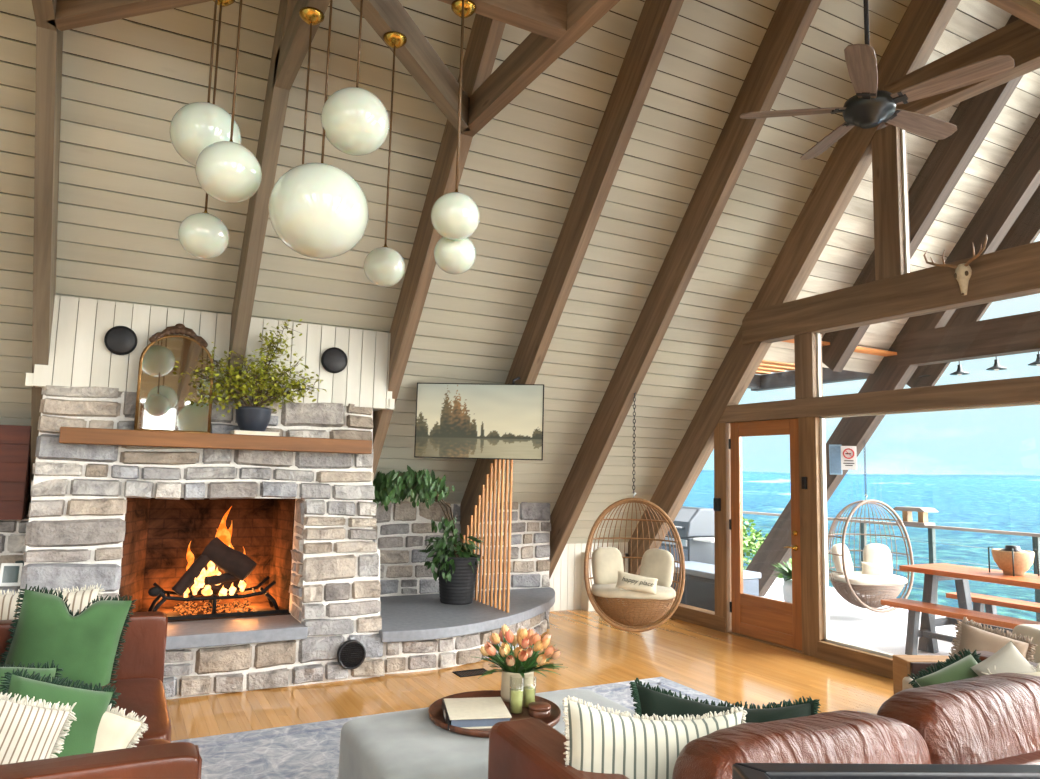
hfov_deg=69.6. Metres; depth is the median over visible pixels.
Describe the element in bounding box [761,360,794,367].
porch slat
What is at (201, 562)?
log
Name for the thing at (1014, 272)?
beam
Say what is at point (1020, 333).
beam
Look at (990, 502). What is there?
sea
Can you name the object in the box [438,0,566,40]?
tie beam
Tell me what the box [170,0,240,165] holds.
globe pendant
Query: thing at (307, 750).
area rug
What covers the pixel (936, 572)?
picnic table
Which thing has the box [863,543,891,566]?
cushion
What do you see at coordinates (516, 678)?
flower vase
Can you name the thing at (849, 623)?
floor
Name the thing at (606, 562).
cushion
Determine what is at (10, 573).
display
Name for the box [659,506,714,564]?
barbecue grill
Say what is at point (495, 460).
screen
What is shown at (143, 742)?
seat cushion
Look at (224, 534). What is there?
flames
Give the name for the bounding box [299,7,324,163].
globe pendant
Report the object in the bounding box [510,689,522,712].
candle
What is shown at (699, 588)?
storage box
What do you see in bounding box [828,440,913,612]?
chair
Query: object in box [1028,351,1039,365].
lamp
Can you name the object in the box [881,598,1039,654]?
bench
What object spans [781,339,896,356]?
porch slat
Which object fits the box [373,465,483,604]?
potted plant
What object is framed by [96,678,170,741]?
seat cushion
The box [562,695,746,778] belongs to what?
throw pillow
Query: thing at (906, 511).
bird feeder
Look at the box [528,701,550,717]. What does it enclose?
trinket box
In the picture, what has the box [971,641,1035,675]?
throw pillow
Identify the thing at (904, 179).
window
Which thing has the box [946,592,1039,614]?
bench
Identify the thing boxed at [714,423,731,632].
post
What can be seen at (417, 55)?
brace
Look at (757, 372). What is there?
porch slat
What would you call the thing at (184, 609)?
glowing embers
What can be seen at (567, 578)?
wall
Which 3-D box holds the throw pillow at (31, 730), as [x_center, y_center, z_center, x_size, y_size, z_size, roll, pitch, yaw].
[-1.785,1.255,2.620,0.442,0.465,0.265,5,-7,-29]
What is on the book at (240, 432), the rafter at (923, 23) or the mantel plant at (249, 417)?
the mantel plant at (249, 417)
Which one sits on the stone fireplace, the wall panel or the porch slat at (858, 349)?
the wall panel
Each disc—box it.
[104,326,136,354]
[321,347,346,372]
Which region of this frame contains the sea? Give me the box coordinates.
[682,470,1039,620]
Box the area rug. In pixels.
[171,677,734,778]
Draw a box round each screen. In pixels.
[414,377,543,459]
[463,459,512,612]
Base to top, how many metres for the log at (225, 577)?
0.097 m
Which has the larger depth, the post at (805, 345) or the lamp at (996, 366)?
the lamp at (996, 366)
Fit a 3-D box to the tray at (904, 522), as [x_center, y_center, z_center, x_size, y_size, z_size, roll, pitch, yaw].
[5.176,1.749,9.794,0.220,0.030,0.400,5,-7,-28]
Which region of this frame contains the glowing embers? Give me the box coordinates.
[172,598,252,614]
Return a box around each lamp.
[949,361,969,375]
[986,357,1007,370]
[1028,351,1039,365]
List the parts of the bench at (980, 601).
leg, leg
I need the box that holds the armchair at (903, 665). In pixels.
[893,624,1039,693]
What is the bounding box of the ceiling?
[0,0,910,543]
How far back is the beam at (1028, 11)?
3.89 m
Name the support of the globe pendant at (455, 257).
hanging from the tie beam at (546, 18)
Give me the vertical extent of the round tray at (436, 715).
0.032 m
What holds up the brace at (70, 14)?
attached to the beam at (44, 10)
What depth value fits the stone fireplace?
5.35 m
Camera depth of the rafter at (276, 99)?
4.83 m
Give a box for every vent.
[337,639,365,669]
[453,668,491,676]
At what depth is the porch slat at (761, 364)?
9.57 m
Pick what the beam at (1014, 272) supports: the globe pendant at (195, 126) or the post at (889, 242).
the post at (889, 242)
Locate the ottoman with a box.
[337,689,634,778]
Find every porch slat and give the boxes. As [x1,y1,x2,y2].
[755,371,770,374]
[757,367,784,372]
[759,363,794,370]
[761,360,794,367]
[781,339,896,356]
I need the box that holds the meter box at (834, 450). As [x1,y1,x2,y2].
[829,444,841,474]
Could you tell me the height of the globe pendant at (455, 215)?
1.209 m
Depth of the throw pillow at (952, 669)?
3.02 m
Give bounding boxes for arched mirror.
[134,323,213,432]
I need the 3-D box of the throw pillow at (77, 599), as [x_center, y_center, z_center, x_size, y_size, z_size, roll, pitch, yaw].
[-2.622,1.324,4.121,0.577,0.516,0.302,4,-7,-20]
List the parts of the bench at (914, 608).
leg, leg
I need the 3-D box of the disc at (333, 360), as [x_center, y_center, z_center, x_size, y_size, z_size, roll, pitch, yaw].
[-1.434,-0.226,5.779,0.200,0.200,0.030,5,-7,-28]
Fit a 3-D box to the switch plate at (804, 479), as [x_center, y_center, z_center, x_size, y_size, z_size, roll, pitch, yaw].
[2.514,0.827,6.616,0.032,0.110,0.044,5,-7,-28]
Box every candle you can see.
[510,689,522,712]
[523,686,534,706]
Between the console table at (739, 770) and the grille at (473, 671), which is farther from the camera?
the grille at (473, 671)
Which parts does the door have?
rail, lock rail, rail, panel, lever handle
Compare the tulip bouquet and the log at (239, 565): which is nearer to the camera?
the tulip bouquet
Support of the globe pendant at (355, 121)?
hanging from the tie beam at (546, 18)
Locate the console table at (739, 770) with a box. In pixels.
[732,763,1039,778]
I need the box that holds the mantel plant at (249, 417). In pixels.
[174,319,326,430]
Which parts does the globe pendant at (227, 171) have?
globe, cord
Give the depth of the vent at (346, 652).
5.34 m
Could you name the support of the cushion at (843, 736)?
on the leather sofa at (991, 718)
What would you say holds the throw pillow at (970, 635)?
on the armchair at (903, 665)
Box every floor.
[166,607,893,740]
[760,578,956,655]
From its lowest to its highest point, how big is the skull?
0.386 m
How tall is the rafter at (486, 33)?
6.601 m
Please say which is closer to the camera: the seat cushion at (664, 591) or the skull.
the skull
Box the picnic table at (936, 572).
[899,563,1039,652]
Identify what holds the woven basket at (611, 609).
on the chair at (603, 595)
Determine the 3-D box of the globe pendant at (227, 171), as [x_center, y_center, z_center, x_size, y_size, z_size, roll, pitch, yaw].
[-1.234,-1.362,3.249,0.265,1.128,0.265,5,-7,-28]
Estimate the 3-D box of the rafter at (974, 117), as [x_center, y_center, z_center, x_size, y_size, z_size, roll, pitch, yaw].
[4.028,-2.278,6.883,0.130,3.964,3.304,5,-7,-28]
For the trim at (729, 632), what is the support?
on the floor at (731, 668)
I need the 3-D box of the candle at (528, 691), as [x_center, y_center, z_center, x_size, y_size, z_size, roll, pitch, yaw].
[0.040,1.388,3.379,0.055,0.077,0.055,5,-7,-28]
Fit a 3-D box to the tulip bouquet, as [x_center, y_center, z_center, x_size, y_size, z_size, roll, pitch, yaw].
[-0.019,1.262,3.500,0.454,0.287,0.477,5,-7,-28]
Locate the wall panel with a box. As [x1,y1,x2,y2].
[25,295,394,410]
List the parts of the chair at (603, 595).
chain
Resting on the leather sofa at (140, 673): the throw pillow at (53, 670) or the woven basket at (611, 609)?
the throw pillow at (53, 670)
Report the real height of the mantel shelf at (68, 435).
0.102 m
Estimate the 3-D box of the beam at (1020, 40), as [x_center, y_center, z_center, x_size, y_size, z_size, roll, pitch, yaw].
[3.753,-2.463,4.930,0.160,0.340,2.900,5,-7,-28]
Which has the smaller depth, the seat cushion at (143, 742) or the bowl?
the seat cushion at (143, 742)
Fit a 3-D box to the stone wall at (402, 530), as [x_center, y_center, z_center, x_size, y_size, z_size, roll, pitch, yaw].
[-0.714,1.705,7.358,2.316,1.222,0.107,5,-7,-28]
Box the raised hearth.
[379,587,554,642]
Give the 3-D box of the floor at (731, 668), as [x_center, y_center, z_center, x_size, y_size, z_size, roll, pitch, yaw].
[-0.034,1.767,2.156,8.606,0.030,11.590,5,-7,-28]
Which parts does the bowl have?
lid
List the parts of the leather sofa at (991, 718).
arm, arm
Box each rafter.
[30,26,62,501]
[228,0,296,380]
[373,14,505,478]
[459,0,683,550]
[549,0,821,578]
[628,0,960,574]
[746,114,1039,595]
[822,15,1022,371]
[907,185,1039,387]
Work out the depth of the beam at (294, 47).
4.07 m
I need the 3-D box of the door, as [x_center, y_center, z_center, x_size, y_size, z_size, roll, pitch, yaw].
[2.291,1.315,7.060,0.100,2.048,0.885,5,-7,-28]
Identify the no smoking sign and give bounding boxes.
[841,446,856,469]
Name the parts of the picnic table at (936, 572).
leg, leg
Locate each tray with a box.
[428,690,560,737]
[897,521,934,524]
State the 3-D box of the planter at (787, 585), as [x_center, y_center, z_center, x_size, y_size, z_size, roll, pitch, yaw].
[3.406,2.385,9.045,0.727,0.551,0.700,5,-7,-28]
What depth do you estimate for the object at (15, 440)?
5.16 m
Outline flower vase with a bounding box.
[501,666,533,701]
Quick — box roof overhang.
[763,0,1039,373]
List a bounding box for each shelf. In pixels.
[59,427,371,453]
[693,537,713,542]
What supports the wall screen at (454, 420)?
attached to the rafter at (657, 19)
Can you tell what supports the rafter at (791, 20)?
on the floor at (731, 668)
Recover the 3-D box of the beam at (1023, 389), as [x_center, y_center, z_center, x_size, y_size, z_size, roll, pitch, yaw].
[3.769,-0.049,4.545,0.130,0.170,7.230,5,-7,-28]
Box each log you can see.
[172,555,209,595]
[188,579,245,594]
[201,537,256,580]
[204,573,237,584]
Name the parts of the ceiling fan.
blade, blade, blade arm, blade, blade arm, rod, motor, blade arm, blade arm, blade, blade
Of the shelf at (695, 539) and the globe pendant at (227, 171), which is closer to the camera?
the globe pendant at (227, 171)
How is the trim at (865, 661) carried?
on the floor at (731, 668)
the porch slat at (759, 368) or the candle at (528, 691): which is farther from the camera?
the porch slat at (759, 368)
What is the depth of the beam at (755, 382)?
10.18 m
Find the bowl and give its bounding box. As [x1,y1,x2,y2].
[988,545,1039,575]
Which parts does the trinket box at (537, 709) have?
lid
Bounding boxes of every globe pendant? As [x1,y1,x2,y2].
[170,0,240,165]
[178,0,234,258]
[195,0,261,202]
[268,0,368,258]
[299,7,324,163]
[321,0,389,155]
[364,31,406,286]
[431,0,479,239]
[434,0,475,274]
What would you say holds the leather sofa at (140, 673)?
on the floor at (731, 668)
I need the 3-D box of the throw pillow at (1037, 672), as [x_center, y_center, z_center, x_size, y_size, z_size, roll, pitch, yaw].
[1.946,1.148,2.799,0.377,0.312,0.196,0,-7,13]
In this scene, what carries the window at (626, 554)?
in the wall at (567, 578)
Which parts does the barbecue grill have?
door, control panel, door, lid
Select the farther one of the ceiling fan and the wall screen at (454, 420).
the wall screen at (454, 420)
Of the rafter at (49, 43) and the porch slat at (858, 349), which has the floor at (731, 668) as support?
the rafter at (49, 43)
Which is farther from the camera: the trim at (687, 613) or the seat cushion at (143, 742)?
the trim at (687, 613)
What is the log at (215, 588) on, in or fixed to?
on the stone fireplace
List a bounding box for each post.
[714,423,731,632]
[794,332,822,398]
[798,416,829,657]
[871,125,910,280]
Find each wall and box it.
[0,515,28,591]
[373,501,550,596]
[549,542,627,610]
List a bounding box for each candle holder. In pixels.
[509,675,523,713]
[522,675,535,706]
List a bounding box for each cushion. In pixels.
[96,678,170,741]
[131,739,170,746]
[591,547,623,583]
[591,583,675,599]
[640,549,673,586]
[672,710,930,778]
[828,571,907,584]
[831,543,853,574]
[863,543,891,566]
[877,673,1039,763]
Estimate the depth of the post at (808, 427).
6.53 m
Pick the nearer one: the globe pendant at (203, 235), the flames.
the globe pendant at (203, 235)
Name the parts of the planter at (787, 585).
pot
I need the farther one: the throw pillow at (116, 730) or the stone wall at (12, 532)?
the stone wall at (12, 532)
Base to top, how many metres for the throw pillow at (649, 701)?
0.329 m
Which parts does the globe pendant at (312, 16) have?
cord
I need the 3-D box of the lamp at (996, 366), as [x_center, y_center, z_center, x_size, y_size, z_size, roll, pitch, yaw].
[5.136,-0.300,8.066,0.200,0.207,0.200,5,-7,-28]
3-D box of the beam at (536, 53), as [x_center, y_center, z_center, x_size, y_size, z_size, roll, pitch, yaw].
[0.634,-1.991,3.190,0.090,0.200,4.296,5,-7,-28]
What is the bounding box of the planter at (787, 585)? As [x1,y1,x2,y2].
[770,561,791,602]
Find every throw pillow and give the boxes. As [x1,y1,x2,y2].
[0,583,104,619]
[0,584,136,687]
[0,660,63,693]
[0,668,120,756]
[0,692,76,764]
[93,704,148,752]
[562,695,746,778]
[615,571,658,595]
[629,678,820,722]
[861,561,893,575]
[907,648,981,687]
[949,617,1036,661]
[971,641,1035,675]
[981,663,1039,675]
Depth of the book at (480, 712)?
3.15 m
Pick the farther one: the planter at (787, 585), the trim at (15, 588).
the planter at (787, 585)
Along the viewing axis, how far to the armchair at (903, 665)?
4.82 m
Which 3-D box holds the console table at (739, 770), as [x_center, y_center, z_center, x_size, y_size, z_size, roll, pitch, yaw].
[1.062,1.197,1.234,1.300,0.950,0.420,2,-6,-3]
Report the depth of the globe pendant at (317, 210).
3.06 m
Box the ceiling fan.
[740,0,1013,159]
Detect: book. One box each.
[230,430,279,435]
[442,697,511,729]
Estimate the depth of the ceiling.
5.60 m
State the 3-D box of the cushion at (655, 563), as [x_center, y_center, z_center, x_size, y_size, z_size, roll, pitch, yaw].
[1.262,1.661,6.896,0.310,0.381,0.120,-2,-22,31]
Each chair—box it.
[584,392,684,631]
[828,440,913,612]
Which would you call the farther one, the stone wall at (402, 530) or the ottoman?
the stone wall at (402, 530)
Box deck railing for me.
[743,511,1039,621]
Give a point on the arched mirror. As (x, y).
(161, 404)
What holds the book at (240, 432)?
on the mantel shelf at (68, 435)
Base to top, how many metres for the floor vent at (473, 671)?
0.006 m
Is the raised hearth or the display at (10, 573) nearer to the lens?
the display at (10, 573)
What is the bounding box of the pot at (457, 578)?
[435,554,480,604]
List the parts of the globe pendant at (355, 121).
globe, cord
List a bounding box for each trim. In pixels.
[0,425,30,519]
[0,586,19,594]
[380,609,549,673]
[643,602,725,632]
[727,631,801,653]
[817,641,892,678]
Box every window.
[618,553,627,599]
[816,129,1039,657]
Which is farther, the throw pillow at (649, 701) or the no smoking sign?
the no smoking sign
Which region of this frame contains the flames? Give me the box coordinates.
[184,506,245,597]
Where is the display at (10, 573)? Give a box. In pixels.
[0,563,22,586]
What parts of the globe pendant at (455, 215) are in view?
globe, cord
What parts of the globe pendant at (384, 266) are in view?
globe, cord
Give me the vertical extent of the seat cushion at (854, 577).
0.110 m
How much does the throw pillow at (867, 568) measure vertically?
0.248 m
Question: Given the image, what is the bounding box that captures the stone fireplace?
[20,385,384,698]
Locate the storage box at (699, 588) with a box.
[670,561,760,611]
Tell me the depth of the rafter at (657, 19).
5.76 m
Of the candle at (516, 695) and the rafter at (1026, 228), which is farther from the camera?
the rafter at (1026, 228)
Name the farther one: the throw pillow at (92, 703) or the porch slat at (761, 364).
the porch slat at (761, 364)
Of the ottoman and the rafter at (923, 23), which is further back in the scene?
the rafter at (923, 23)
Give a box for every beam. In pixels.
[32,0,57,30]
[273,0,329,89]
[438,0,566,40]
[461,0,619,136]
[718,376,1039,422]
[742,241,1039,344]
[747,375,759,388]
[751,367,870,390]
[884,19,1039,125]
[896,311,1039,365]
[986,0,1039,28]
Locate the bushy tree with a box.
[743,518,791,578]
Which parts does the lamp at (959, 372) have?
lamp shade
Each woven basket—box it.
[593,595,675,626]
[830,580,903,608]
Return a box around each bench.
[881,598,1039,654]
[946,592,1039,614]
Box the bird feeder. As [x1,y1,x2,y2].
[893,507,937,524]
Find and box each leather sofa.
[0,611,201,778]
[488,651,1039,778]
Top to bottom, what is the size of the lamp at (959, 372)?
0.216 m
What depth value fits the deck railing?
9.53 m
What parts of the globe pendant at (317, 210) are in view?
globe, cord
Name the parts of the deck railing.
post, rail, post, post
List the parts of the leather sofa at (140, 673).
arm, arm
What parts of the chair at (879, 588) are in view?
chain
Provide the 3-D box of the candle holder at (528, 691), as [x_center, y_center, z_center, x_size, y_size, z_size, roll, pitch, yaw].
[0.041,1.366,3.382,0.064,0.135,0.064,5,-7,-28]
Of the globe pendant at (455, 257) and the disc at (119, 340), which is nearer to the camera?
the globe pendant at (455, 257)
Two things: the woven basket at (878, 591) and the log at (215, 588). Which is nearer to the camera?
the log at (215, 588)
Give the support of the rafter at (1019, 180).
on the floor at (849, 623)
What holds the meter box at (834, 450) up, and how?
attached to the rafter at (1019, 180)
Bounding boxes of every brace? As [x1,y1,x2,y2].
[47,0,211,30]
[350,0,469,131]
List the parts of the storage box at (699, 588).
panel, panel, lid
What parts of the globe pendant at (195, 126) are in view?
globe, cord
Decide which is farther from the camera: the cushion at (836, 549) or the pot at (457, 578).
the cushion at (836, 549)
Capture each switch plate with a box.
[713,498,720,510]
[801,477,806,488]
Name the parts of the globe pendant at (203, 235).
globe, cord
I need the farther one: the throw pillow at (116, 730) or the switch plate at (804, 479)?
the switch plate at (804, 479)
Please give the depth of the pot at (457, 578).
6.68 m
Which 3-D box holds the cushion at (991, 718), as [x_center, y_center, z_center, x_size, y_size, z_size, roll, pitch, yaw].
[1.608,1.251,2.546,0.883,0.491,0.285,3,-16,-25]
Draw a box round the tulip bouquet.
[475,624,567,677]
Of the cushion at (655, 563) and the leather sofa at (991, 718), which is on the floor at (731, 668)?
the leather sofa at (991, 718)
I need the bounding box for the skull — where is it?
[923,234,987,295]
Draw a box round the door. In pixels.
[728,418,801,650]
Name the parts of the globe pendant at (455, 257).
globe, cord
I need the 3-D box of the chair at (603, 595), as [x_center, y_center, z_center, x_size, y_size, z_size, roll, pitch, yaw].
[1.046,1.077,6.902,0.892,2.157,0.640,1,-6,5]
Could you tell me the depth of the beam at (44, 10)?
3.78 m
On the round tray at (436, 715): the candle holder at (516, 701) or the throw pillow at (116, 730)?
the candle holder at (516, 701)
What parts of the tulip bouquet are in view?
tulip flower, tulip flower, tulip flower, tulip flower, tulip flower, tulip flower, tulip flower, tulip flower, tulip flower, tulip flower, tulip flower, tulip flower, tulip flower, tulip flower, tulip flower, tulip flower, tulip flower, tulip flower, tulip flower, tulip flower, tulip flower, tulip flower, tulip flower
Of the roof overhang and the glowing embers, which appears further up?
the roof overhang
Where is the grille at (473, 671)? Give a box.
[456,669,487,675]
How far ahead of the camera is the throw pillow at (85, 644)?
3.76 m
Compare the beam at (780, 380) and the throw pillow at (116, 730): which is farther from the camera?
the beam at (780, 380)
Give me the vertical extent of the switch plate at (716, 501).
0.130 m
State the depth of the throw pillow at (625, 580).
6.49 m
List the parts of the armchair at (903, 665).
seat, arm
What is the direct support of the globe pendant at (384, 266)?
hanging from the brace at (417, 55)

